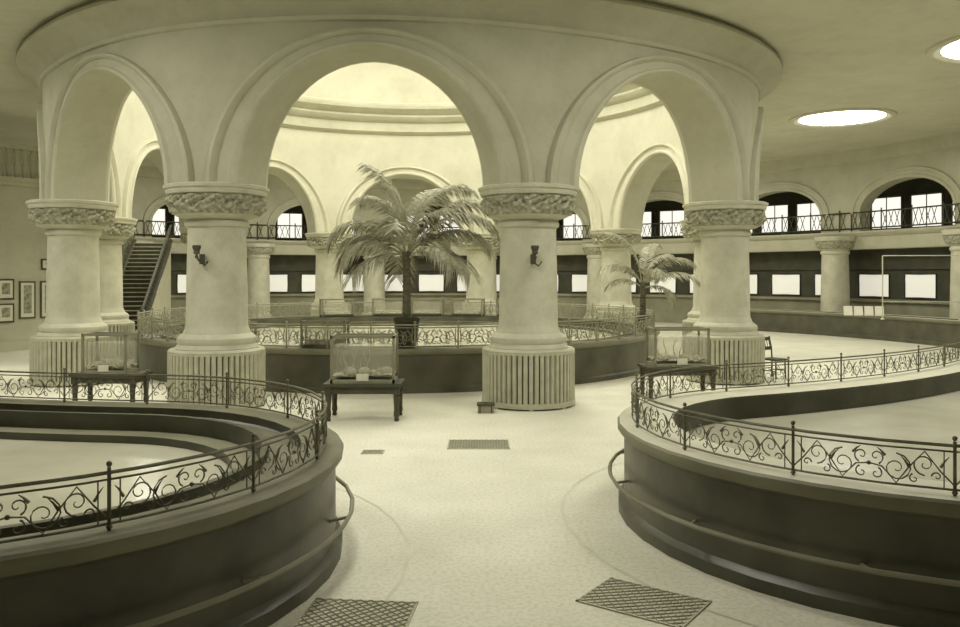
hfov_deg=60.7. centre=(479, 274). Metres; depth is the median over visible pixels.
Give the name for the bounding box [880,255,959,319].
frame
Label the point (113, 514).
pool
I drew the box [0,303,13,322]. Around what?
framed print
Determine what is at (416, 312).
case
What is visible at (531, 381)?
column base
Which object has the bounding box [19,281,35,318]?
framed print
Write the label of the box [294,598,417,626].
floor grate
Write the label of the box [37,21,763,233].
wall
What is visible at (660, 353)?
trim
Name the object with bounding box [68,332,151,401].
display table
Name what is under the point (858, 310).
stand
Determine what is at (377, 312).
case
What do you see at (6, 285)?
framed print
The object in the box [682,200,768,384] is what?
stone column
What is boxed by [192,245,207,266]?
wall sconce
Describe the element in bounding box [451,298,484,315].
case
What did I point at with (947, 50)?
window
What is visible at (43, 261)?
framed print
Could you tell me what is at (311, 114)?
trim
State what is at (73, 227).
stone column
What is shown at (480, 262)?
stone column
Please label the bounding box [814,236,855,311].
column
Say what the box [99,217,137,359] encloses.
stone column
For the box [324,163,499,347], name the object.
potted palm
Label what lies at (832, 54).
ceiling
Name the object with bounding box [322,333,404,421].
display table
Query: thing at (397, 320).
pot
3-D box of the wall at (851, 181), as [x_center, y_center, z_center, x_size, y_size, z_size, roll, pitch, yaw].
[-2.220,-3.075,24.278,50.000,4.050,49.033,0,0,0]
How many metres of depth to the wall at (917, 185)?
41.17 m
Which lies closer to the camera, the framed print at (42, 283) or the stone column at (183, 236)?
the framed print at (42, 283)
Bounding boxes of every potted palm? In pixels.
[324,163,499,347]
[598,232,699,330]
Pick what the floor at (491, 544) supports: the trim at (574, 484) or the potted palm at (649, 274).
the trim at (574, 484)
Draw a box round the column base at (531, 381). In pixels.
[482,345,574,411]
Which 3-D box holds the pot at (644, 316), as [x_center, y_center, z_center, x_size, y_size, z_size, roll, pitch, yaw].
[4.350,1.295,21.900,0.424,0.400,0.424,0,0,0]
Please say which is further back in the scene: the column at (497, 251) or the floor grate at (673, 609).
the column at (497, 251)
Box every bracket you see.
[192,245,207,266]
[530,245,541,266]
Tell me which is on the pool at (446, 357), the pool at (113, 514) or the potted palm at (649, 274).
the potted palm at (649, 274)
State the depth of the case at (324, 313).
29.85 m
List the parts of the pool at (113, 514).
scroll railing, foot rail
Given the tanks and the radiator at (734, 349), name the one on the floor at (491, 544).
the radiator at (734, 349)
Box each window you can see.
[132,190,959,240]
[788,107,897,127]
[925,34,959,63]
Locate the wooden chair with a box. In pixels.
[765,336,786,378]
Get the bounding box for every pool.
[0,368,353,626]
[131,300,659,393]
[608,342,959,626]
[750,309,959,348]
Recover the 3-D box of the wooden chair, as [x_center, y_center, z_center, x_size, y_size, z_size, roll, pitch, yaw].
[6.830,1.923,19.129,0.420,0.956,0.490,0,0,-34]
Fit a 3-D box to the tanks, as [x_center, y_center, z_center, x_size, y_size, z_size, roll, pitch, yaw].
[-2.224,0.430,24.253,41.939,1.010,41.041,0,0,0]
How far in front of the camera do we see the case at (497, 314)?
29.85 m
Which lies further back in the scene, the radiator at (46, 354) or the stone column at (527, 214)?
the radiator at (46, 354)
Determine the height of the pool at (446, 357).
1.461 m
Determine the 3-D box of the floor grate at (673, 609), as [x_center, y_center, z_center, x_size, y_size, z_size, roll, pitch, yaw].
[1.200,2.392,6.020,0.820,0.012,0.570,0,0,36]
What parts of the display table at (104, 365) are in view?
tank frame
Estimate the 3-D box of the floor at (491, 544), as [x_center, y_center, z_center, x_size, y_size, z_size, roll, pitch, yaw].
[-2.220,2.400,23.800,52.000,0.001,52.000,0,0,0]
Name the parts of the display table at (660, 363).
tank frame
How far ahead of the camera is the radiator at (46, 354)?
17.57 m
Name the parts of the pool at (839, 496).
foot rail, scroll railing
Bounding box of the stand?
[843,306,883,315]
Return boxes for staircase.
[122,225,175,330]
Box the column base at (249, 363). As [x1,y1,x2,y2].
[167,345,265,407]
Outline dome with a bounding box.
[301,62,453,103]
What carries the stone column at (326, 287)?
on the floor at (491, 544)
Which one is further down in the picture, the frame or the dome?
the frame
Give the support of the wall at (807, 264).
on the floor at (491, 544)
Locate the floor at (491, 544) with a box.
[0,322,959,626]
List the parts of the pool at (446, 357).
scroll railing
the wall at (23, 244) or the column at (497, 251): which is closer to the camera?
the wall at (23, 244)
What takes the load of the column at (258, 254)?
on the floor at (491, 544)
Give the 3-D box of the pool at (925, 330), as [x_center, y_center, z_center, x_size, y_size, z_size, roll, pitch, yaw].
[14.920,1.950,28.553,3.066,0.900,17.341,0,0,-15]
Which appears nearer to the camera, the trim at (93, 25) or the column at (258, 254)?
the trim at (93, 25)
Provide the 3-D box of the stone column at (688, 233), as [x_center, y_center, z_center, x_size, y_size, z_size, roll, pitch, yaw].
[6.851,0.390,24.196,1.880,4.020,1.880,0,0,-42]
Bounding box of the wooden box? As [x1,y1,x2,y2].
[477,402,494,412]
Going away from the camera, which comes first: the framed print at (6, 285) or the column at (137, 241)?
the framed print at (6, 285)
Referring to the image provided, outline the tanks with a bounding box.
[156,273,936,298]
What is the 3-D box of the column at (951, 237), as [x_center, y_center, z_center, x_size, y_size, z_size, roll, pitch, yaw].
[17.036,0.410,28.621,1.640,3.980,1.640,0,0,0]
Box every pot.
[393,317,419,347]
[636,316,649,330]
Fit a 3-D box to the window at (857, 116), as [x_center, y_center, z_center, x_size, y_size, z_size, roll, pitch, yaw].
[11.710,-5.060,26.558,3.240,0.080,3.240,0,0,0]
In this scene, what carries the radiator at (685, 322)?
on the floor at (491, 544)
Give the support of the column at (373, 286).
on the floor at (491, 544)
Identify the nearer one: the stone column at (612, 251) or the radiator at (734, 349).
the radiator at (734, 349)
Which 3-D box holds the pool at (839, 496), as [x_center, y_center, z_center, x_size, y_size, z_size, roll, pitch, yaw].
[8.491,1.746,11.125,16.325,1.308,6.750,0,0,-40]
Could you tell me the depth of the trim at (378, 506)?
7.21 m
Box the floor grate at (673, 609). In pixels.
[575,577,711,626]
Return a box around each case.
[300,320,349,348]
[319,299,354,316]
[372,298,402,315]
[411,298,443,314]
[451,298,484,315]
[496,299,498,315]
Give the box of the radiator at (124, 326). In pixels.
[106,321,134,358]
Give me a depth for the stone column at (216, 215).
14.61 m
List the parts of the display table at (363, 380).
tank frame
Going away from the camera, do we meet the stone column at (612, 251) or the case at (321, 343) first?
the case at (321, 343)
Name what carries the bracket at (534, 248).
attached to the stone column at (527, 214)
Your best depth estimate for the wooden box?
14.21 m
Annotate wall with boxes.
[0,141,46,351]
[2,131,959,255]
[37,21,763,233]
[149,247,950,322]
[157,178,949,241]
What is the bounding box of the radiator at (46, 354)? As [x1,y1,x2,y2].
[29,335,115,387]
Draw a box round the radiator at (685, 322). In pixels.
[682,319,696,354]
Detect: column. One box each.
[25,199,118,386]
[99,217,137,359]
[122,240,153,262]
[163,181,269,350]
[178,227,187,322]
[247,243,274,318]
[305,232,352,315]
[362,249,388,314]
[457,233,500,313]
[478,183,578,409]
[493,247,499,313]
[582,244,601,318]
[590,228,642,322]
[679,219,700,320]
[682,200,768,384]
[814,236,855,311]
[941,229,959,317]
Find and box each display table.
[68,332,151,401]
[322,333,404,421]
[638,326,718,398]
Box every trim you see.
[16,0,781,101]
[137,353,661,397]
[281,84,662,135]
[336,488,409,599]
[560,462,762,626]
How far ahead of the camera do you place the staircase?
33.83 m
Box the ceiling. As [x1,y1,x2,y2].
[0,0,959,178]
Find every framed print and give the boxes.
[0,279,13,299]
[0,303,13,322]
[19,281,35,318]
[40,281,45,317]
[41,259,46,269]
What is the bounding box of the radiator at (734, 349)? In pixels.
[686,332,764,385]
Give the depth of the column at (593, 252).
41.37 m
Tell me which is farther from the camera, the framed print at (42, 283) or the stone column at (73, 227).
the framed print at (42, 283)
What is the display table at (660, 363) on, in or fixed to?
on the floor at (491, 544)
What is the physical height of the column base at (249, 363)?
1.060 m

